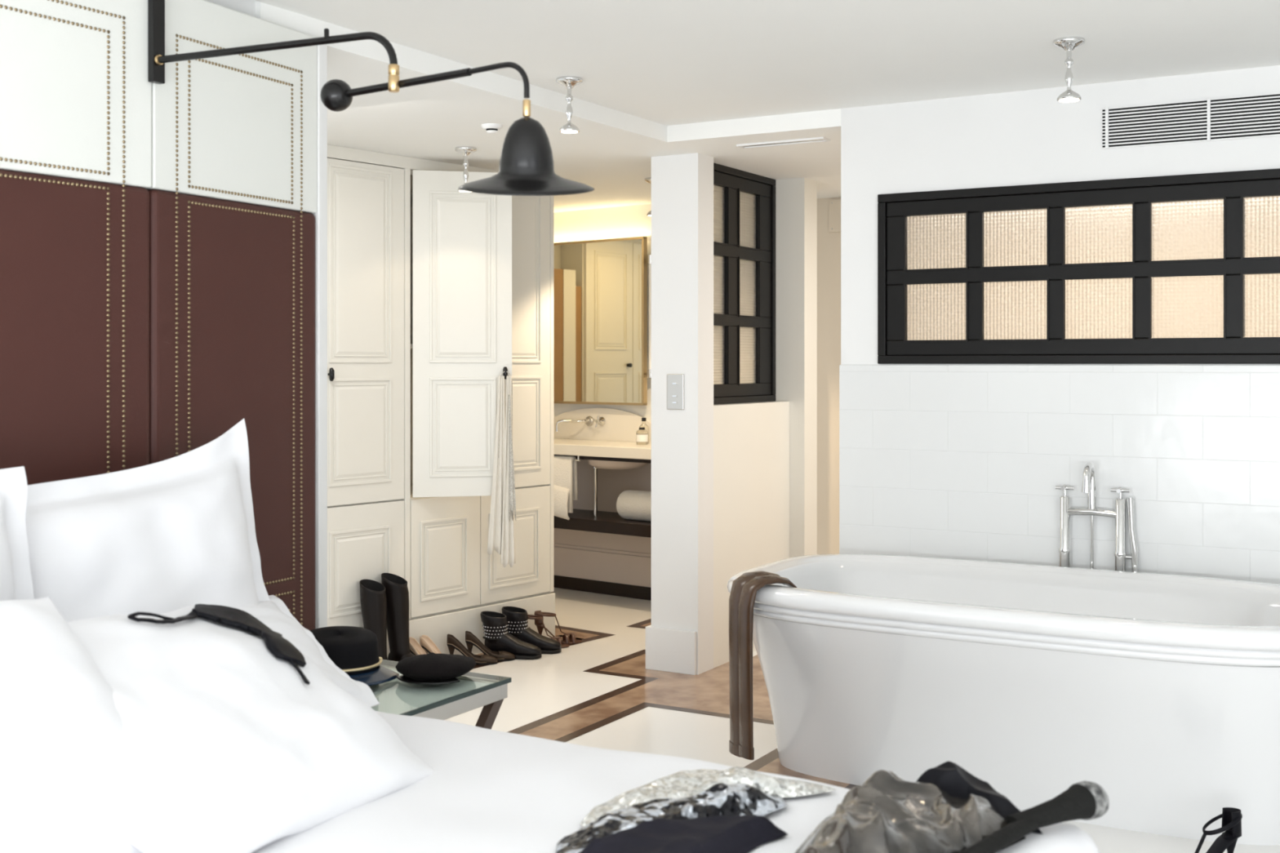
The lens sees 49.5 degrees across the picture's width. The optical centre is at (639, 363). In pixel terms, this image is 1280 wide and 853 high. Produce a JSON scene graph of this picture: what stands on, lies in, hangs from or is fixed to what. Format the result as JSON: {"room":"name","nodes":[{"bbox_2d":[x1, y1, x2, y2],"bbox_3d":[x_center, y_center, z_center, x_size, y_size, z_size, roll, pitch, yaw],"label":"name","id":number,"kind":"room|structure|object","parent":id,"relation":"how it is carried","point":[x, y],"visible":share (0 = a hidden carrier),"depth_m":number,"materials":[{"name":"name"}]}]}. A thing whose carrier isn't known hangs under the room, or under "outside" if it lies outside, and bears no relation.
{"room":"hotel room","nodes":[
{"label":"hotel room","id":0,"kind":"room"},
{"bbox_2d":[146,0,255,190],"bbox_3d":[-2.487,0.163,1.702,0.268,2.435,5.635,0,0,30],"label":"wall","id":1,"kind":"structure","parent":0,"point":[246,6],"depth_m":3.82,"materials":[{"name":"white paint"}]},
{"bbox_2d":[0,0,327,629],"bbox_3d":[-1.452,0.217,3.106,0.095,2.325,2.173,0,0,30],"label":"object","id":2,"kind":"object","parent":1,"relation":"attached to","point":[77,100],"visible":0.92,"depth_m":3.52,"materials":[{"name":"white leather"}]},
{"bbox_2d":[0,168,315,631],"bbox_3d":[-1.461,0.412,3.088,0.094,1.696,2.132,0,0,30],"label":"headboard","id":3,"kind":"object","parent":2,"relation":"attached to","point":[139,326],"visible":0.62,"depth_m":3.47,"materials":[{"name":"brown leather"}]},
{"bbox_2d":[147,0,594,195],"bbox_3d":[-0.638,-0.674,3.214,1.204,0.659,0.287,0,0,30],"label":"lamp","id":4,"kind":"object","parent":2,"relation":"attached to","point":[526,167],"visible":1,"depth_m":3.03,"materials":[{"name":"black metal"}]},
{"bbox_2d":[255,0,840,213],"bbox_3d":[1.029,-1.020,5.535,8.600,0.169,5.000,0,0,30],"label":"ceiling","id":5,"kind":"structure","parent":0,"point":[611,153],"depth_m":5.64,"materials":[{"name":"paint"}]},
{"bbox_2d":[454,146,476,191],"bbox_3d":[-0.754,-0.842,6.017,0.096,0.188,0.096,0,0,30],"label":"ceiling spotlight","id":6,"kind":"object","parent":5,"relation":"attached to","point":[465,151],"visible":0.66,"depth_m":6.01,"materials":[{"name":"silver metal"}]},
{"bbox_2d":[481,123,502,133],"bbox_3d":[-0.581,-0.920,5.446,0.084,0.032,0.084,0,0,30],"label":"smoke detector","id":7,"kind":"object","parent":5,"relation":"attached to","point":[491,128],"visible":1,"depth_m":5.42,"materials":[{"name":"white plastic"}]},
{"bbox_2d":[644,177,651,216],"bbox_3d":[0.070,-0.842,7.009,0.096,0.188,0.096,0,0,30],"label":"ceiling spotlight","id":8,"kind":"object","parent":5,"relation":"attached to","point":[648,180],"visible":0.16,"depth_m":6.98,"materials":[{"name":"silver"}]},
{"bbox_2d":[736,137,830,148],"bbox_3d":[0.602,-0.932,5.856,0.400,0.008,0.075,0,0,30],"label":"ceiling vent","id":9,"kind":"object","parent":5,"relation":"in","point":[815,140],"visible":1,"depth_m":5.85,"materials":[{"name":"white plastic"}]},
{"bbox_2d":[553,204,651,443],"bbox_3d":[-0.440,0.222,8.600,3.150,2.316,0.120,0,0,39],"label":"wall","id":10,"kind":"structure","parent":0,"point":[627,221],"depth_m":8.33,"materials":[{"name":"beige paint"}]},
{"bbox_2d":[553,236,647,405],"bbox_3d":[-0.336,-0.249,8.392,0.972,0.982,0.070,0,0,39],"label":"mirror","id":11,"kind":"object","parent":10,"relation":"attached to","point":[600,286],"visible":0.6,"depth_m":8.28,"materials":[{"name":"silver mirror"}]},
{"bbox_2d":[553,408,651,537],"bbox_3d":[-0.209,0.608,8.048,1.500,0.685,0.448,0,0,39],"label":"vanity","id":12,"kind":"object","parent":10,"relation":"attached to","point":[621,426],"visible":0.61,"depth_m":7.97,"materials":[{"name":"beige stone"}]},
{"bbox_2d":[573,455,580,461],"bbox_3d":[-0.532,0.539,8.058,0.485,0.034,0.012,0,0,39],"label":"towel rail","id":13,"kind":"object","parent":12,"relation":"attached to","point":[578,456],"visible":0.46,"depth_m":7.91,"materials":[{"name":"silver metal"}]},
{"bbox_2d":[553,455,577,519],"bbox_3d":[-0.504,0.711,8.017,0.308,0.361,0.093,0,0,39],"label":"hand towel","id":14,"kind":"object","parent":13,"relation":"hanging from","point":[565,469],"visible":0.46,"depth_m":7.94,"materials":[{"name":"white fabric"}]},
{"bbox_2d":[555,415,605,431],"bbox_3d":[-0.351,0.358,8.364,0.313,0.100,0.090,0,0,23],"label":"tap","id":15,"kind":"object","parent":12,"relation":"attached to","point":[589,420],"visible":1,"depth_m":8.35,"materials":[{"name":"silver metal"}]},
{"bbox_2d":[553,508,651,537],"bbox_3d":[-0.206,0.916,8.052,1.500,0.067,0.398,0,0,39],"label":"shelf","id":16,"kind":"object","parent":12,"relation":"attached to","point":[610,522],"depth_m":7.85,"materials":[{"name":"brown wood"}]},
{"bbox_2d":[553,438,651,459],"bbox_3d":[-0.216,0.491,8.041,1.500,0.062,0.428,0,0,39],"label":"countertop","id":17,"kind":"structure","parent":12,"relation":"on","point":[611,449],"depth_m":7.83,"materials":[{"name":"beige stone"}]},
{"bbox_2d":[586,459,647,469],"bbox_3d":[-0.128,0.574,7.991,0.359,0.060,0.359,0,0,30],"label":"basin","id":18,"kind":"object","parent":17,"relation":"in","point":[598,464],"depth_m":7.84,"materials":[{"name":"white ceramic"}]},
{"bbox_2d":[592,466,597,516],"bbox_3d":[-0.135,0.702,8.057,0.133,0.357,0.288,0,0,40],"label":"trap","id":19,"kind":"object","parent":18,"relation":"attached to","point":[595,469],"visible":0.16,"depth_m":7.98,"materials":[{"name":"silver metal"}]},
{"bbox_2d":[635,426,648,444],"bbox_3d":[0.011,0.411,7.905,0.067,0.098,0.067,0,0,30],"label":"soap bottle","id":20,"kind":"object","parent":17,"relation":"on","point":[642,435],"visible":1,"depth_m":7.88,"materials":[{"name":"clear glass"}]},
{"bbox_2d":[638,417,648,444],"bbox_3d":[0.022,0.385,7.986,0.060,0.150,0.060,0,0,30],"label":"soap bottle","id":21,"kind":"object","parent":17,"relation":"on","point":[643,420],"visible":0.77,"depth_m":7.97,"materials":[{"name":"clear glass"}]},
{"bbox_2d":[616,489,651,521],"bbox_3d":[0.049,0.800,7.798,0.353,0.168,0.176,0,0,39],"label":"rolled towel","id":22,"kind":"object","parent":12,"relation":"on","point":[630,504],"visible":0.52,"depth_m":7.77,"materials":[{"name":"white fabric"}]},
{"bbox_2d":[553,574,651,600],"bbox_3d":[-0.465,1.343,8.530,3.000,0.075,0.020,0,0,39],"label":"baseboard","id":23,"kind":"structure","parent":10,"relation":"attached to","point":[561,582],"depth_m":8.32,"materials":[{"name":"brown wood"}]},
{"bbox_2d":[553,458,651,587],"bbox_3d":[-0.465,0.892,8.530,3.000,0.825,0.020,0,0,39],"label":"wall panel","id":24,"kind":"object","parent":10,"relation":"attached to","point":[581,554],"depth_m":8.33,"materials":[{"name":"beige paint"}]},
{"bbox_2d":[553,408,651,442],"bbox_3d":[-0.235,0.362,8.344,0.910,0.195,0.020,0,0,39],"label":"backsplash","id":25,"kind":"structure","parent":10,"relation":"attached to","point":[620,425],"depth_m":8.32,"materials":[{"name":"beige stone"}]},
{"bbox_2d":[648,254,651,377],"bbox_3d":[0.071,-0.275,8.070,0.036,0.710,0.069,0,0,30],"label":"wall sconce","id":26,"kind":"object","parent":10,"relation":"attached to","point":[649,255],"visible":0.55,"depth_m":8.04,"materials":[{"name":"white plastic"}]},
{"bbox_2d":[651,152,713,675],"bbox_3d":[0.192,0.222,6.284,0.240,2.316,0.150,0,0,30],"label":"wall pillar","id":27,"kind":"structure","parent":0,"point":[682,184],"depth_m":6.22,"materials":[{"name":"white paint"}]},
{"bbox_2d":[645,625,696,675],"bbox_3d":[0.175,1.284,6.285,0.254,0.192,0.166,0,0,30],"label":"baseboard","id":28,"kind":"structure","parent":27,"relation":"attached to","point":[667,650],"depth_m":6.21,"materials":[{"name":"white paint"}]},
{"bbox_2d":[666,373,684,409],"bbox_3d":[0.156,0.125,6.209,0.086,0.160,0.015,0,0,30],"label":"light switch","id":29,"kind":"object","parent":27,"relation":"attached to","point":[675,382],"visible":1,"depth_m":6.21,"materials":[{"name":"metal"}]},
{"bbox_2d":[713,401,789,667],"bbox_3d":[0.458,0.785,6.702,0.198,1.190,0.840,0,0,30],"label":"wall","id":30,"kind":"structure","parent":0,"point":[751,440],"depth_m":6.58,"materials":[{"name":"beige paint"}]},
{"bbox_2d":[713,162,775,404],"bbox_3d":[0.452,-0.373,6.706,0.064,1.126,0.840,0,0,30],"label":"window","id":31,"kind":"structure","parent":30,"relation":"in","point":[744,202],"depth_m":6.78,"materials":[{"name":"black paint"}]},
{"bbox_2d":[255,0,1279,125],"bbox_3d":[0.439,-1.055,1.202,5.253,0.100,7.720,0,0,30],"label":"ceiling","id":32,"kind":"structure","parent":0,"point":[664,62],"depth_m":4.37,"materials":[{"name":"paint"}]},
{"bbox_2d":[555,75,582,133],"bbox_3d":[-0.249,-0.911,4.891,0.096,0.188,0.096,0,0,30],"label":"ceiling spotlight","id":33,"kind":"object","parent":32,"relation":"attached to","point":[569,82],"visible":1,"depth_m":4.88,"materials":[{"name":"silver metal"}]},
{"bbox_2d":[1053,35,1084,102],"bbox_3d":[1.331,-0.911,4.306,0.096,0.188,0.096,0,0,30],"label":"ceiling spotlight","id":34,"kind":"object","parent":32,"relation":"attached to","point":[1068,44],"visible":1,"depth_m":4.29,"materials":[{"name":"silver metal"}]},
{"bbox_2d":[775,177,817,557],"bbox_3d":[0.745,0.222,7.113,0.280,2.316,0.160,0,0,30],"label":"wall pier","id":35,"kind":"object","parent":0,"point":[796,198],"visible":0.36,"depth_m":7.01,"materials":[{"name":"beige paint"}]},
{"bbox_2d":[817,196,840,554],"bbox_3d":[2.603,0.222,6.944,4.100,2.316,0.220,0,0,30],"label":"wall","id":36,"kind":"structure","parent":0,"point":[828,244],"depth_m":7.83,"materials":[{"name":"paint"}]},
{"bbox_2d":[829,199,840,232],"bbox_3d":[1.169,-0.833,7.762,0.240,0.185,0.016,0,0,30],"label":"access panel","id":37,"kind":"object","parent":36,"relation":"attached to","point":[834,204],"visible":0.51,"depth_m":7.80,"materials":[{"name":"paint"}]},
{"bbox_2d":[444,587,1279,852],"bbox_3d":[-0.332,1.409,3.203,8.600,0.061,10.400,0,0,30],"label":"floor","id":38,"kind":"structure","parent":0,"point":[599,691],"depth_m":5.61,"materials":[{"name":"beige tile"}]},
{"bbox_2d":[359,579,395,666],"bbox_3d":[-1.089,1.160,5.970,0.292,0.440,0.106,0,0,35],"label":"boot","id":39,"kind":"object","parent":38,"relation":"on","point":[373,598],"visible":0.46,"depth_m":5.97,"materials":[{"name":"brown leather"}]},
{"bbox_2d":[381,573,414,662],"bbox_3d":[-1.002,1.152,6.080,0.292,0.456,0.106,0,0,22],"label":"boot","id":40,"kind":"object","parent":38,"relation":"on","point":[397,591],"visible":0.61,"depth_m":6.07,"materials":[{"name":"brown leather"}]},
{"bbox_2d":[310,626,511,729],"bbox_3d":[-0.725,1.050,3.715,0.599,0.660,0.492,0,0,30],"label":"side table","id":41,"kind":"object","parent":38,"relation":"on","point":[442,701],"depth_m":3.68,"materials":[{"name":"clear glass"}]},
{"bbox_2d":[368,669,488,714],"bbox_3d":[-0.728,0.866,3.709,0.515,0.004,0.395,0,0,30],"label":"tabletop","id":42,"kind":"object","parent":41,"relation":"on","point":[395,696],"depth_m":3.65,"materials":[{"name":"clear glass"}]},
{"bbox_2d":[408,636,426,655],"bbox_3d":[-0.934,1.303,6.178,0.230,0.155,0.076,0,0,18],"label":"pump","id":43,"kind":"object","parent":38,"relation":"on","point":[415,648],"visible":0.17,"depth_m":6.22,"materials":[{"name":"beige leather"}]},
{"bbox_2d":[419,635,441,653],"bbox_3d":[-0.876,1.303,6.238,0.230,0.155,0.076,0,0,12],"label":"pump","id":44,"kind":"object","parent":38,"relation":"on","point":[427,644],"visible":0.35,"depth_m":6.25,"materials":[{"name":"beige leather"}]},
{"bbox_2d":[327,144,555,657],"bbox_3d":[-1.178,0.222,6.315,0.844,2.316,2.066,0,0,39],"label":"tall cabinet","id":45,"kind":"object","parent":38,"relation":"on","point":[436,291],"visible":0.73,"depth_m":6.31,"materials":[{"name":"beige paint"}]},
{"bbox_2d":[487,371,515,567],"bbox_3d":[-0.631,0.481,6.331,0.130,0.897,0.036,0,0,-12],"label":"scarf","id":46,"kind":"object","parent":45,"relation":"hanging from","point":[501,534],"visible":1,"depth_m":6.33,"materials":[{"name":"white fabric"}]},
{"bbox_2d":[487,375,506,555],"bbox_3d":[-0.644,0.463,6.335,0.106,0.815,0.023,0,0,-13],"label":"drape","id":47,"kind":"object","parent":46,"relation":"hanging from","point":[497,534],"depth_m":6.33,"materials":[{"name":"white fabric"}]},
{"bbox_2d":[500,375,515,567],"bbox_3d":[-0.602,0.492,6.338,0.070,0.875,0.021,0,0,-13],"label":"drape","id":48,"kind":"object","parent":46,"relation":"hanging from","point":[508,500],"depth_m":6.33,"materials":[{"name":"white fabric"}]},
{"bbox_2d":[446,634,497,665],"bbox_3d":[-0.771,1.311,6.381,0.230,0.138,0.076,0,0,-8],"label":"pump","id":49,"kind":"object","parent":38,"relation":"on","point":[453,643],"visible":0.93,"depth_m":6.35,"materials":[{"name":"brown leather"}]},
{"bbox_2d":[465,631,515,661],"bbox_3d":[-0.696,1.311,6.459,0.230,0.138,0.076,0,0,-10],"label":"pump","id":50,"kind":"object","parent":38,"relation":"on","point":[471,640],"visible":0.98,"depth_m":6.43,"materials":[{"name":"brown leather"}]},
{"bbox_2d":[480,611,541,659],"bbox_3d":[-0.609,1.277,6.539,0.298,0.206,0.111,0,0,14],"label":"boot","id":51,"kind":"object","parent":38,"relation":"on","point":[496,637],"visible":0.99,"depth_m":6.51,"materials":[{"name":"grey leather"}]},
{"bbox_2d":[502,606,561,654],"bbox_3d":[-0.522,1.277,6.667,0.298,0.206,0.111,0,0,16],"label":"boot","id":52,"kind":"object","parent":38,"relation":"on","point":[517,617],"visible":0.73,"depth_m":6.64,"materials":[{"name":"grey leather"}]},
{"bbox_2d":[527,614,568,648],"bbox_3d":[-0.465,1.297,6.757,0.240,0.165,0.077,0,0,-6],"label":"sandal","id":53,"kind":"object","parent":38,"relation":"on","point":[530,616],"visible":0.43,"depth_m":6.75,"materials":[{"name":"brown leather"}]},
{"bbox_2d":[533,610,582,644],"bbox_3d":[-0.404,1.297,6.844,0.240,0.165,0.077,0,0,-18],"label":"sandal","id":54,"kind":"object","parent":38,"relation":"on","point":[571,639],"visible":0.86,"depth_m":6.82,"materials":[{"name":"brown leather"}]},
{"bbox_2d":[727,553,1279,845],"bbox_3d":[1.248,1.050,4.522,1.910,0.660,1.030,0,0,30],"label":"bathtub","id":55,"kind":"object","parent":38,"relation":"on","point":[1161,692],"visible":0.89,"depth_m":4.21,"materials":[{"name":"white ceramic"}]},
{"bbox_2d":[728,570,796,759],"bbox_3d":[0.403,0.979,4.539,0.200,0.591,0.158,0,0,-23],"label":"towel","id":56,"kind":"object","parent":55,"relation":"on","point":[744,588],"visible":0.99,"depth_m":4.48,"materials":[{"name":"brown fabric"}]},
{"bbox_2d":[1055,462,1137,572],"bbox_3d":[1.600,0.864,4.898,0.284,1.033,0.136,0,0,30],"label":"tap","id":57,"kind":"object","parent":38,"relation":"on","point":[1089,480],"visible":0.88,"depth_m":4.90,"materials":[{"name":"silver metal"}]},
{"bbox_2d":[1195,807,1242,852],"bbox_3d":[1.507,1.292,3.731,0.241,0.175,0.077,0,0,-12],"label":"sandal","id":58,"kind":"object","parent":38,"relation":"on","point":[1231,825],"visible":1,"depth_m":3.73},
{"bbox_3d":[-0.601,1.110,2.226,2.120,0.540,1.720,0,0,30],"label":"bed","id":59,"kind":"object","parent":38,"relation":"on","visible":0},
{"bbox_2d":[252,711,1098,852],"bbox_3d":[-0.590,0.995,2.219,2.191,0.406,1.806,0,0,30],"label":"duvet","id":60,"kind":"object","parent":59,"relation":"on","point":[487,791],"visible":0.38,"depth_m":2.54,"materials":[{"name":"white fabric"}]},
{"bbox_2d":[0,466,34,600],"bbox_3d":[-1.398,0.515,2.471,0.209,0.614,0.760,0,0,30],"label":"pillow","id":61,"kind":"object","parent":60,"relation":"on","point":[15,577],"visible":0.45,"depth_m":2.78,"materials":[{"name":"white fabric"}]},
{"bbox_2d":[0,597,142,852],"bbox_3d":[-1.041,0.607,2.032,0.380,0.430,0.760,0,0,25],"label":"pillow","id":62,"kind":"object","parent":60,"relation":"on","point":[61,726],"visible":0.78,"depth_m":2.15,"materials":[{"name":"white fabric"}]},
{"bbox_2d":[26,418,270,622],"bbox_3d":[-1.126,0.487,3.117,0.236,0.702,0.824,0,0,30],"label":"pillow","id":63,"kind":"object","parent":60,"relation":"on","point":[175,533],"visible":0.57,"depth_m":3.10,"materials":[{"name":"white fabric"}]},
{"bbox_2d":[66,604,434,852],"bbox_3d":[-0.802,0.651,2.552,0.597,0.359,0.740,0,0,25],"label":"pillow","id":64,"kind":"object","parent":60,"relation":"on","point":[225,747],"visible":0.67,"depth_m":2.43,"materials":[{"name":"white fabric"}]},
{"bbox_2d":[127,604,310,684],"bbox_3d":[-0.842,0.546,2.764,0.333,0.155,0.275,0,0,-20],"label":"mask","id":65,"kind":"object","parent":64,"relation":"on","point":[280,647],"visible":1,"depth_m":2.79,"materials":[{"name":"black fabric"}]},
{"bbox_2d":[236,595,379,707],"bbox_3d":[-0.969,0.682,3.042,0.363,0.257,0.806,0,0,30],"label":"pillow","id":66,"kind":"object","parent":60,"relation":"on","point":[274,614],"visible":0.21,"depth_m":3.28,"materials":[{"name":"white fabric"}]},
{"bbox_2d":[555,766,835,852],"bbox_3d":[0.066,0.770,2.387,0.357,0.053,0.687,0,0,30],"label":"sequin top","id":67,"kind":"object","parent":60,"relation":"on","point":[701,811],"visible":1,"depth_m":2.34,"materials":[{"name":"silver metal"}]},
{"bbox_2d":[795,760,1109,852],"bbox_3d":[0.443,0.745,2.335,0.666,0.105,0.372,0,0,-40],"label":"leather jacket","id":68,"kind":"object","parent":60,"relation":"on","point":[948,809],"visible":1,"depth_m":2.32,"materials":[{"name":"black leather"},{"name":"grey leather"}]},
{"bbox_2d":[839,65,1279,584],"bbox_3d":[2.618,0.138,4.464,4.174,2.485,0.130,0,0,30],"label":"wall","id":69,"kind":"structure","parent":0,"point":[956,461],"depth_m":5.07,"materials":[{"name":"white paint"}]},
{"bbox_2d":[877,168,1279,364],"bbox_3d":[1.794,-0.328,4.936,1.954,0.656,0.124,0,0,30],"label":"window","id":70,"kind":"structure","parent":69,"relation":"in","point":[1179,268],"depth_m":5.00,"materials":[{"name":"black paint"}]},
{"bbox_2d":[1102,92,1279,149],"bbox_3d":[1.957,-0.840,4.777,0.712,0.145,0.013,0,0,30],"label":"air vent","id":71,"kind":"object","parent":69,"relation":"in","point":[1251,116],"visible":1,"depth_m":4.81,"materials":[{"name":"white plastic"}]},
{"bbox_2d":[1221,807,1241,836],"bbox_3d":[1.603,1.236,3.751,0.038,0.062,0.055,0,0,-12],"label":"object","id":72,"kind":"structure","parent":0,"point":[1227,818],"depth_m":3.76,"materials":[{"name":"black leather"}]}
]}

